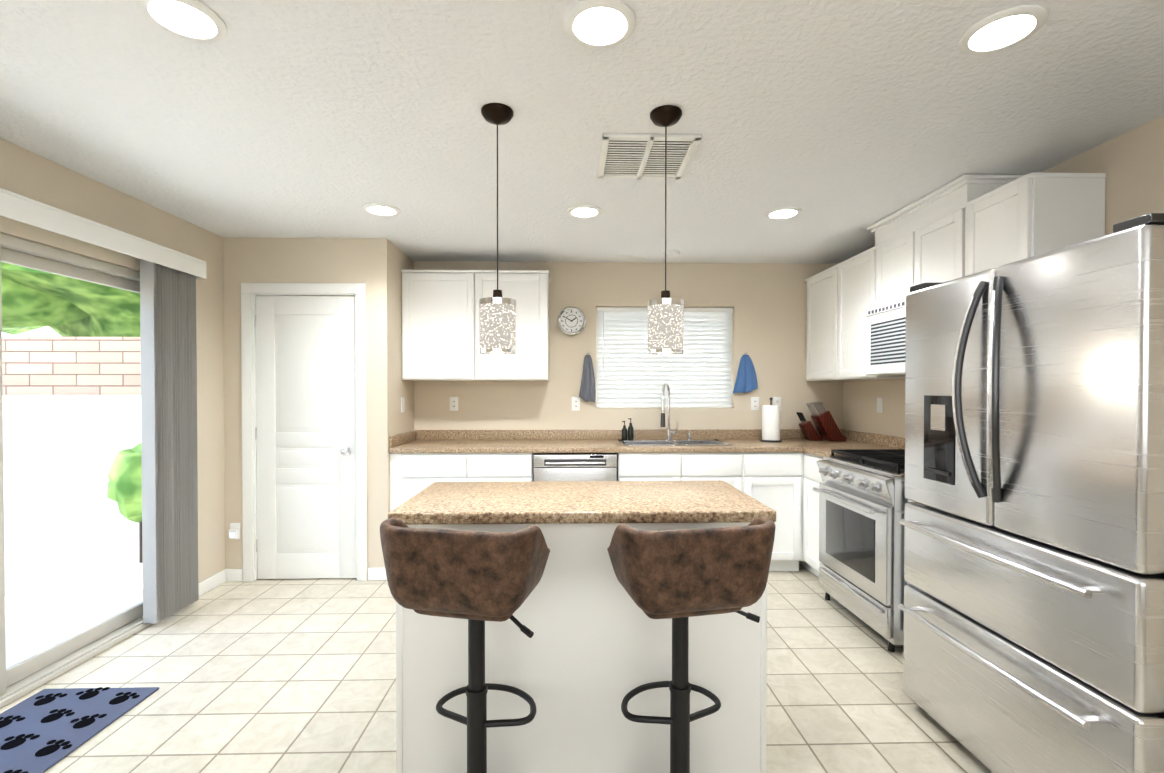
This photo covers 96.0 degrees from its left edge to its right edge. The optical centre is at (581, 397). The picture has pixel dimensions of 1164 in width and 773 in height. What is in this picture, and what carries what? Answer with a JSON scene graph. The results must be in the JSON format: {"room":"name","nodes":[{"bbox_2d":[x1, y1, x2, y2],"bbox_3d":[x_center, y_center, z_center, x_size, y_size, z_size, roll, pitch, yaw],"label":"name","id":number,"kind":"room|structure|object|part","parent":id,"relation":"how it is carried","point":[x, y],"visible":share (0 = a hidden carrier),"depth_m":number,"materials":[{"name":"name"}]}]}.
{"room":"kitchen","nodes":[
{"label":"kitchen","id":0,"kind":"room"},
{"bbox_2d":[0,138,224,581],"bbox_3d":[-2.527,0.122,0.861,0.120,2.440,7.304,0,1,-1],"label":"wall","id":1,"kind":"structure","parent":0,"point":[29,174],"depth_m":3.29,"materials":[{"name":"paint"}]},
{"bbox_2d":[0,233,151,707],"bbox_3d":[-2.539,0.306,2.261,0.133,2.036,2.136,0,1,-1],"label":"door","id":2,"kind":"structure","parent":1,"relation":"in","point":[31,673],"depth_m":2.56,"materials":[{"name":"clear glass"}]},
{"bbox_2d":[0,188,206,278],"bbox_3d":[-2.428,-0.796,2.006,0.130,0.110,2.670,0,1,-1],"label":"valance","id":3,"kind":"object","parent":1,"relation":"attached to","point":[20,208],"visible":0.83,"depth_m":2.54,"materials":[{"name":"white wood"}]},
{"bbox_2d":[140,259,198,623],"bbox_3d":[-2.457,0.240,3.125,0.086,2.083,0.338,0,1,-1],"label":"vertical blinds","id":4,"kind":"object","parent":1,"relation":"attached to","point":[168,335],"visible":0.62,"depth_m":3.06,"materials":[{"name":"grey fabric"}]},
{"bbox_2d":[199,569,229,595],"bbox_3d":[-2.523,1.267,3.543,0.014,0.089,0.363,0,1,-1],"label":"baseboard","id":5,"kind":"structure","parent":1,"relation":"attached to","point":[218,579],"depth_m":3.59,"materials":[{"name":"white wood"}]},
{"bbox_2d":[223,237,370,579],"bbox_3d":[-2.033,0.086,4.115,1.027,2.440,0.780,0,1,-1],"label":"wall","id":6,"kind":"structure","parent":0,"point":[295,260],"depth_m":3.72,"materials":[{"name":"paint"}]},
{"bbox_2d":[229,523,239,538],"bbox_3d":[-2.462,0.951,3.703,0.070,0.116,0.041,0,1,-1],"label":"outlet","id":7,"kind":"object","parent":6,"relation":"attached to","point":[234,531],"visible":1,"depth_m":3.70,"materials":[{"name":"white plastic"}]},
{"bbox_2d":[241,283,366,581],"bbox_3d":[-1.969,0.251,3.719,0.870,2.117,0.017,0,1,-1],"label":"door frame","id":8,"kind":"structure","parent":6,"relation":"attached to","point":[358,290],"depth_m":3.71,"materials":[{"name":"white wood"}]},
{"bbox_2d":[252,293,356,580],"bbox_3d":[-1.970,0.282,3.766,0.744,2.051,0.164,0,1,-1],"label":"pantry door","id":9,"kind":"structure","parent":6,"relation":"in","point":[304,405],"depth_m":3.75,"materials":[{"name":"white wood"}]},
{"bbox_2d":[370,238,413,567],"bbox_3d":[-1.458,0.087,4.064,0.120,2.440,0.650,0,1,-1],"label":"wall","id":10,"kind":"structure","parent":0,"point":[389,386],"depth_m":3.75,"materials":[{"name":"paint"}]},
{"bbox_2d":[401,397,404,411],"bbox_3d":[-1.395,0.060,4.077,0.005,0.116,0.070,0,1,-1],"label":"electrical outlet plate","id":11,"kind":"object","parent":10,"relation":"attached to","point":[402,405],"visible":1,"depth_m":4.06,"materials":[{"name":"white plastic"}]},
{"bbox_2d":[0,563,992,772],"bbox_3d":[-0.074,1.391,0.919,5.387,0.100,7.634,0,1,-1],"label":"floor","id":12,"kind":"structure","parent":0,"point":[278,676],"depth_m":2.38,"materials":[{"name":"tile"}]},
{"bbox_2d":[0,687,158,772],"bbox_3d":[-2.161,1.323,1.952,0.510,0.011,0.841,0,1,-1],"label":"doormat","id":13,"kind":"object","parent":12,"relation":"on","point":[43,731],"visible":1,"depth_m":2.12,"materials":[{"name":"blue fabric"}]},
{"bbox_2d":[390,453,477,511],"bbox_3d":[-1.087,0.855,4.092,0.618,0.902,0.627,0,1,-1],"label":"base cabinet","id":14,"kind":"object","parent":12,"relation":"on","point":[410,473],"depth_m":3.78,"materials":[{"name":"white wood"}]},
{"bbox_2d":[380,518,549,772],"bbox_3d":[-0.313,0.836,1.547,0.443,0.994,0.418,0,1,12],"label":"bar stool","id":15,"kind":"object","parent":12,"relation":"on","point":[477,579],"visible":1,"depth_m":1.36,"materials":[{"name":"brown leather"}]},
{"bbox_3d":[-0.315,0.474,1.529,0.446,0.274,0.394,0,1,12],"label":"seat","id":16,"kind":"part","parent":15,"relation":"part of","materials":[{"name":"brown leather"}]},
{"bbox_2d":[478,453,533,481],"bbox_3d":[-0.633,0.854,4.103,0.530,0.902,0.627,0,1,-1],"label":"base cabinet","id":17,"kind":"object","parent":12,"relation":"on","point":[492,467],"depth_m":3.79,"materials":[{"name":"white wood"}]},
{"bbox_2d":[533,453,616,480],"bbox_3d":[-0.055,0.857,4.086,0.609,0.896,0.633,0,1,-1],"label":"dishwasher","id":18,"kind":"object","parent":12,"relation":"on","point":[574,466],"visible":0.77,"depth_m":3.79,"materials":[{"name":"silver metal"}]},
{"bbox_2d":[396,525,766,772],"bbox_3d":[-0.004,0.876,2.086,1.270,0.902,0.585,0,1,-1],"label":"kitchen island","id":19,"kind":"object","parent":12,"relation":"on","point":[586,657],"depth_m":1.80,"materials":[{"name":"laminate"}]},
{"bbox_2d":[388,481,775,524],"bbox_3d":[-0.002,0.403,2.072,1.314,0.040,0.615,0,1,-1],"label":"island countertop","id":20,"kind":"structure","parent":19,"relation":"on","point":[507,502],"depth_m":1.88,"materials":[{"name":"beige stone"}]},
{"bbox_2d":[607,517,775,772],"bbox_3d":[0.294,0.836,1.561,0.442,0.994,0.418,0,1,-11],"label":"bar stool","id":21,"kind":"object","parent":12,"relation":"on","point":[679,577],"visible":1,"depth_m":1.38,"materials":[{"name":"brown leather"}]},
{"bbox_3d":[0.297,0.474,1.544,0.446,0.274,0.394,0,1,-11],"label":"seat","id":22,"kind":"part","parent":21,"relation":"part of","materials":[{"name":"brown leather"}]},
{"bbox_2d":[710,452,803,570],"bbox_3d":[1.367,0.854,4.152,0.521,0.902,0.627,0,1,-1],"label":"base cabinet","id":23,"kind":"object","parent":12,"relation":"on","point":[774,481],"depth_m":3.84,"materials":[{"name":"white wood"}]},
{"bbox_2d":[389,429,867,453],"bbox_3d":[0.422,0.339,4.110,3.636,0.125,0.652,0,1,-1],"label":"countertop","id":24,"kind":"structure","parent":23,"relation":"on","point":[534,441],"depth_m":4.17,"materials":[{"name":"stone"}]},
{"bbox_2d":[618,439,732,445],"bbox_3d":[0.716,0.452,4.145,0.830,0.197,0.440,0,1,-1],"label":"sink","id":25,"kind":"object","parent":24,"relation":"in","point":[664,442],"visible":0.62,"depth_m":4.26,"materials":[{"name":"silver metal"}]},
{"bbox_2d":[622,421,626,439],"bbox_3d":[0.349,0.273,4.302,0.048,0.157,0.047,0,1,-1],"label":"soap bottle","id":26,"kind":"object","parent":25,"relation":"on","point":[624,432],"visible":1,"depth_m":4.28,"materials":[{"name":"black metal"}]},
{"bbox_2d":[628,418,633,439],"bbox_3d":[0.402,0.263,4.318,0.048,0.177,0.047,0,1,-1],"label":"soap bottle","id":27,"kind":"object","parent":25,"relation":"on","point":[630,432],"visible":1,"depth_m":4.30,"materials":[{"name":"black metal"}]},
{"bbox_2d":[660,382,690,439],"bbox_3d":[0.760,0.115,4.244,0.278,0.473,0.202,0,1,-1],"label":"kitchen faucet","id":28,"kind":"object","parent":24,"relation":"on","point":[669,432],"visible":1,"depth_m":4.30,"materials":[{"name":"silver metal"}]},
{"bbox_2d":[760,397,781,441],"bbox_3d":[1.534,0.180,4.250,0.170,0.357,0.170,0,1,-1],"label":"paper towel holder","id":29,"kind":"object","parent":24,"relation":"on","point":[770,422],"visible":1,"depth_m":4.19,"materials":[{"name":"paper"}]},
{"bbox_2d":[797,401,845,441],"bbox_3d":[1.967,0.197,4.318,0.346,0.322,0.165,0,1,-1],"label":"knife block","id":30,"kind":"object","parent":24,"relation":"on","point":[826,425],"visible":1,"depth_m":4.28,"materials":[{"name":"brown wood"}]},
{"bbox_2d":[799,453,823,577],"bbox_3d":[1.938,0.859,3.644,0.628,0.902,0.395,0,1,-1],"label":"base cabinet","id":31,"kind":"object","parent":12,"relation":"on","point":[810,562],"depth_m":3.72,"materials":[{"name":"white wood"}]},
{"bbox_2d":[801,433,904,456],"bbox_3d":[1.934,0.344,3.631,0.636,0.125,0.380,0,1,-1],"label":"countertop","id":32,"kind":"structure","parent":31,"relation":"on","point":[853,440],"depth_m":3.88,"materials":[{"name":"stone"}]},
{"bbox_2d":[812,449,907,651],"bbox_3d":[1.875,0.820,3.064,0.765,0.994,0.750,0,1,-1],"label":"range","id":33,"kind":"object","parent":12,"relation":"on","point":[863,500],"visible":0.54,"depth_m":2.91,"materials":[{"name":"silver metal"}]},
{"bbox_2d":[898,213,1163,772],"bbox_3d":[1.804,0.431,1.801,0.969,1.799,0.945,0,1,-1],"label":"refrigerator","id":34,"kind":"object","parent":12,"relation":"on","point":[1032,606],"visible":1,"depth_m":1.59,"materials":[{"name":"metal"}]},
{"bbox_2d":[0,0,1163,263],"bbox_3d":[-0.074,-1.149,0.892,5.387,0.100,7.634,0,1,-1],"label":"ceiling","id":35,"kind":"structure","parent":0,"point":[844,124],"depth_m":2.04,"materials":[{"name":"white paint"}]},
{"bbox_2d":[136,0,226,42],"bbox_3d":[-1.156,-1.099,1.519,0.210,0.011,0.210,0,1,-1],"label":"recessed light","id":36,"kind":"object","parent":35,"relation":"in","point":[195,20],"visible":0.98,"depth_m":1.52,"materials":[{"name":"white plastic"}]},
{"bbox_2d":[363,203,399,216],"bbox_3d":[-1.195,-1.117,3.128,0.210,0.011,0.210,0,1,-1],"label":"recessed light","id":37,"kind":"object","parent":35,"relation":"in","point":[381,209],"visible":1,"depth_m":3.12,"materials":[{"name":"white plastic"}]},
{"bbox_2d":[479,103,515,354],"bbox_3d":[-0.329,-0.641,2.040,0.143,0.939,0.143,0,1,-1],"label":"pendant light","id":38,"kind":"object","parent":35,"relation":"hanging from","point":[497,323],"visible":1,"depth_m":1.99,"materials":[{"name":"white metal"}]},
{"bbox_2d":[567,205,601,217],"bbox_3d":[0.015,-1.117,3.158,0.210,0.011,0.210,0,1,-1],"label":"recessed light","id":39,"kind":"object","parent":35,"relation":"in","point":[584,211],"visible":1,"depth_m":3.16,"materials":[{"name":"white plastic"}]},
{"bbox_2d":[565,0,635,48],"bbox_3d":[0.054,-1.099,1.549,0.210,0.011,0.210,0,1,-1],"label":"recessed light","id":40,"kind":"object","parent":35,"relation":"in","point":[599,24],"visible":1,"depth_m":1.54,"materials":[{"name":"white plastic"}]},
{"bbox_2d":[597,133,701,178],"bbox_3d":[0.292,-1.107,2.427,0.420,0.015,0.435,0,1,-1],"label":"ceiling vent","id":41,"kind":"object","parent":35,"relation":"in","point":[631,156],"visible":1,"depth_m":2.39,"materials":[{"name":"white metal"}]},
{"bbox_2d":[647,105,683,354],"bbox_3d":[0.329,-0.641,2.057,0.143,0.939,0.143,0,1,-1],"label":"pendant light","id":42,"kind":"object","parent":35,"relation":"hanging from","point":[665,324],"visible":1,"depth_m":2.01,"materials":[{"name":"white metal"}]},
{"bbox_2d":[663,250,679,257],"bbox_3d":[0.702,-1.116,4.095,0.130,0.034,0.130,0,1,-1],"label":"smoke detector","id":43,"kind":"object","parent":35,"relation":"attached to","point":[672,253],"visible":0.9,"depth_m":4.05,"materials":[{"name":"white plastic"}]},
{"bbox_2d":[765,207,801,219],"bbox_3d":[1.224,-1.117,3.188,0.210,0.011,0.210,0,1,-1],"label":"recessed light","id":44,"kind":"object","parent":35,"relation":"in","point":[781,213],"visible":0.96,"depth_m":3.18,"materials":[{"name":"white plastic"}]},
{"bbox_2d":[959,5,1047,54],"bbox_3d":[1.264,-1.100,1.578,0.210,0.011,0.210,0,1,-1],"label":"recessed light","id":45,"kind":"object","parent":35,"relation":"in","point":[1003,29],"visible":1,"depth_m":1.57,"materials":[{"name":"white plastic"}]},
{"bbox_2d":[414,261,842,429],"bbox_3d":[-0.161,0.082,4.496,5.027,2.440,0.150,0,1,-1],"label":"wall","id":46,"kind":"structure","parent":0,"point":[767,302],"depth_m":4.43,"materials":[{"name":"paint"}]},
{"bbox_2d":[450,397,457,410],"bbox_3d":[-1.075,0.056,4.394,0.070,0.116,0.007,0,1,-1],"label":"electrical outlet plate","id":47,"kind":"object","parent":46,"relation":"attached to","point":[453,403],"visible":1,"depth_m":4.39,"materials":[{"name":"white plastic"}]},
{"bbox_2d":[401,270,549,380],"bbox_3d":[-0.832,-0.561,4.226,1.136,0.852,0.340,0,1,-1],"label":"upper cabinet","id":48,"kind":"object","parent":46,"relation":"attached to","point":[440,325],"visible":1,"depth_m":4.06,"materials":[{"name":"white wood"}]},
{"bbox_2d":[557,307,585,334],"bbox_3d":[-0.088,-0.640,4.397,0.236,0.236,0.034,0,1,-1],"label":"round clock","id":49,"kind":"object","parent":46,"relation":"attached to","point":[571,320],"visible":0.96,"depth_m":4.40,"materials":[{"name":"silver metal"}]},
{"bbox_2d":[572,397,579,410],"bbox_3d":[-0.052,0.056,4.419,0.070,0.116,0.007,0,1,-1],"label":"electrical outlet plate","id":50,"kind":"object","parent":46,"relation":"attached to","point":[575,403],"visible":0.92,"depth_m":4.42,"materials":[{"name":"white plastic"}]},
{"bbox_2d":[579,352,594,402],"bbox_3d":[0.043,-0.166,4.399,0.139,0.424,0.046,0,1,-1],"label":"towel","id":51,"kind":"object","parent":46,"relation":"hanging from","point":[587,391],"visible":1,"depth_m":4.39,"materials":[{"name":"grey fabric"}]},
{"bbox_2d":[596,307,732,407],"bbox_3d":[0.706,-0.338,4.513,1.172,0.856,0.139,0,1,-1],"label":"kitchen window","id":52,"kind":"structure","parent":46,"relation":"in","point":[631,372],"depth_m":4.48,"materials":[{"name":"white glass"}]},
{"bbox_2d":[733,352,757,393],"bbox_3d":[1.380,-0.206,4.431,0.214,0.354,0.046,0,1,-1],"label":"towel","id":53,"kind":"object","parent":46,"relation":"hanging from","point":[746,380],"visible":1,"depth_m":4.42,"materials":[{"name":"blue fabric"}]},
{"bbox_2d":[751,397,758,410],"bbox_3d":[1.474,0.056,4.456,0.070,0.116,0.007,0,1,-1],"label":"electrical outlet plate","id":54,"kind":"object","parent":46,"relation":"attached to","point":[754,403],"visible":1,"depth_m":4.46,"materials":[{"name":"white plastic"}]},
{"bbox_2d":[773,397,780,410],"bbox_3d":[1.664,0.056,4.461,0.070,0.116,0.007,0,1,-1],"label":"electrical outlet plate","id":55,"kind":"object","parent":46,"relation":"attached to","point":[776,400],"visible":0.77,"depth_m":4.46,"materials":[{"name":"white plastic"}]},
{"bbox_2d":[843,115,1163,437],"bbox_3d":[2.379,0.120,0.981,0.120,2.440,7.304,0,1,-1],"label":"wall","id":56,"kind":"structure","parent":0,"point":[1130,164],"depth_m":2.26,"materials":[{"name":"paint"}]},
{"bbox_2d":[804,267,858,380],"bbox_3d":[2.070,-0.566,4.166,0.337,0.862,0.603,0,1,-1],"label":"upper cabinet","id":57,"kind":"object","parent":56,"relation":"attached to","point":[819,286],"depth_m":4.23,"materials":[{"name":"white wood"}]},
{"bbox_2d":[828,228,904,379],"bbox_3d":[2.081,-0.610,3.711,0.337,0.960,0.545,0,1,-1],"label":"upper cabinet","id":58,"kind":"object","parent":56,"relation":"attached to","point":[852,277],"depth_m":3.75,"materials":[{"name":"white wood"}]},
{"bbox_2d":[877,398,882,412],"bbox_3d":[2.242,0.061,3.946,0.006,0.116,0.070,0,1,-1],"label":"electrical outlet plate","id":59,"kind":"object","parent":56,"relation":"attached to","point":[879,405],"visible":1,"depth_m":3.94,"materials":[{"name":"white plastic"}]},
{"bbox_2d":[872,212,903,308],"bbox_3d":[2.093,-0.827,3.212,0.337,0.515,0.440,0,1,-1],"label":"upper cabinet","id":60,"kind":"object","parent":56,"relation":"attached to","point":[888,278],"depth_m":3.29,"materials":[{"name":"white wood"}]},
{"bbox_2d":[904,180,963,300],"bbox_3d":[2.101,-0.823,2.892,0.337,0.515,0.440,0,1,-1],"label":"upper cabinet","id":61,"kind":"object","parent":56,"relation":"attached to","point":[932,228],"depth_m":2.88,"materials":[{"name":"white wood"}]},
{"bbox_2d":[865,300,905,375],"bbox_3d":[2.042,-0.350,3.056,0.444,0.425,0.750,0,1,-1],"label":"microwave","id":62,"kind":"object","parent":61,"relation":"attached to","point":[885,340],"visible":0.33,"depth_m":3.20,"materials":[{"name":"white plastic"}]},
{"bbox_2d":[960,172,1106,277],"bbox_3d":[2.112,-0.596,2.477,0.337,0.960,0.385,0,1,-1],"label":"upper cabinet","id":63,"kind":"object","parent":56,"relation":"attached to","point":[964,225],"depth_m":2.30,"materials":[{"name":"white wood"}]},
{"label":"outside","id":64,"kind":"structure","parent":0,"visible":0},
{"bbox_2d":[5,554,142,667],"bbox_3d":[-0.152,1.402,10.004,80.000,0.280,80.000,0,1,-1],"label":"ground","id":65,"kind":"structure","parent":64,"point":[12,599],"depth_m":3.54,"materials":[{"name":"concrete"}]},
{"bbox_2d":[1,262,90,334],"bbox_3d":[-7.833,-1.491,6.306,5.571,5.586,4.832,0,1,-1],"label":"tree","id":66,"kind":"object","parent":65,"relation":"on","point":[34,309],"depth_m":5.76,"materials":[{"name":"green plant"}]},
{"bbox_2d":[1,264,139,336],"bbox_3d":[-5.294,-1.124,7.034,4.865,4.836,4.167,0,1,-1],"label":"tree","id":67,"kind":"object","parent":65,"relation":"on","point":[110,307],"depth_m":5.85,"materials":[{"name":"green plant"}]},
{"bbox_2d":[2,336,140,394],"bbox_3d":[-9.441,0.396,4.564,13.163,1.850,0.200,0,1,-1],"label":"wall","id":68,"kind":"structure","parent":65,"relation":"on","point":[32,359],"depth_m":4.58,"materials":[{"name":"beige brick"}]},
{"bbox_2d":[3,395,140,554],"bbox_3d":[-9.436,0.653,4.372,13.163,1.340,0.170,0,1,-1],"label":"wall","id":69,"kind":"structure","parent":65,"relation":"on","point":[42,486],"depth_m":4.41,"materials":[{"name":"white paint"}]},
{"bbox_2d":[107,443,142,562],"bbox_3d":[-3.537,0.846,4.206,0.424,0.959,0.418,0,1,-1],"label":"bush","id":70,"kind":"object","parent":65,"relation":"on","point":[134,457],"depth_m":4.05,"materials":[{"name":"green plant"}]}
]}

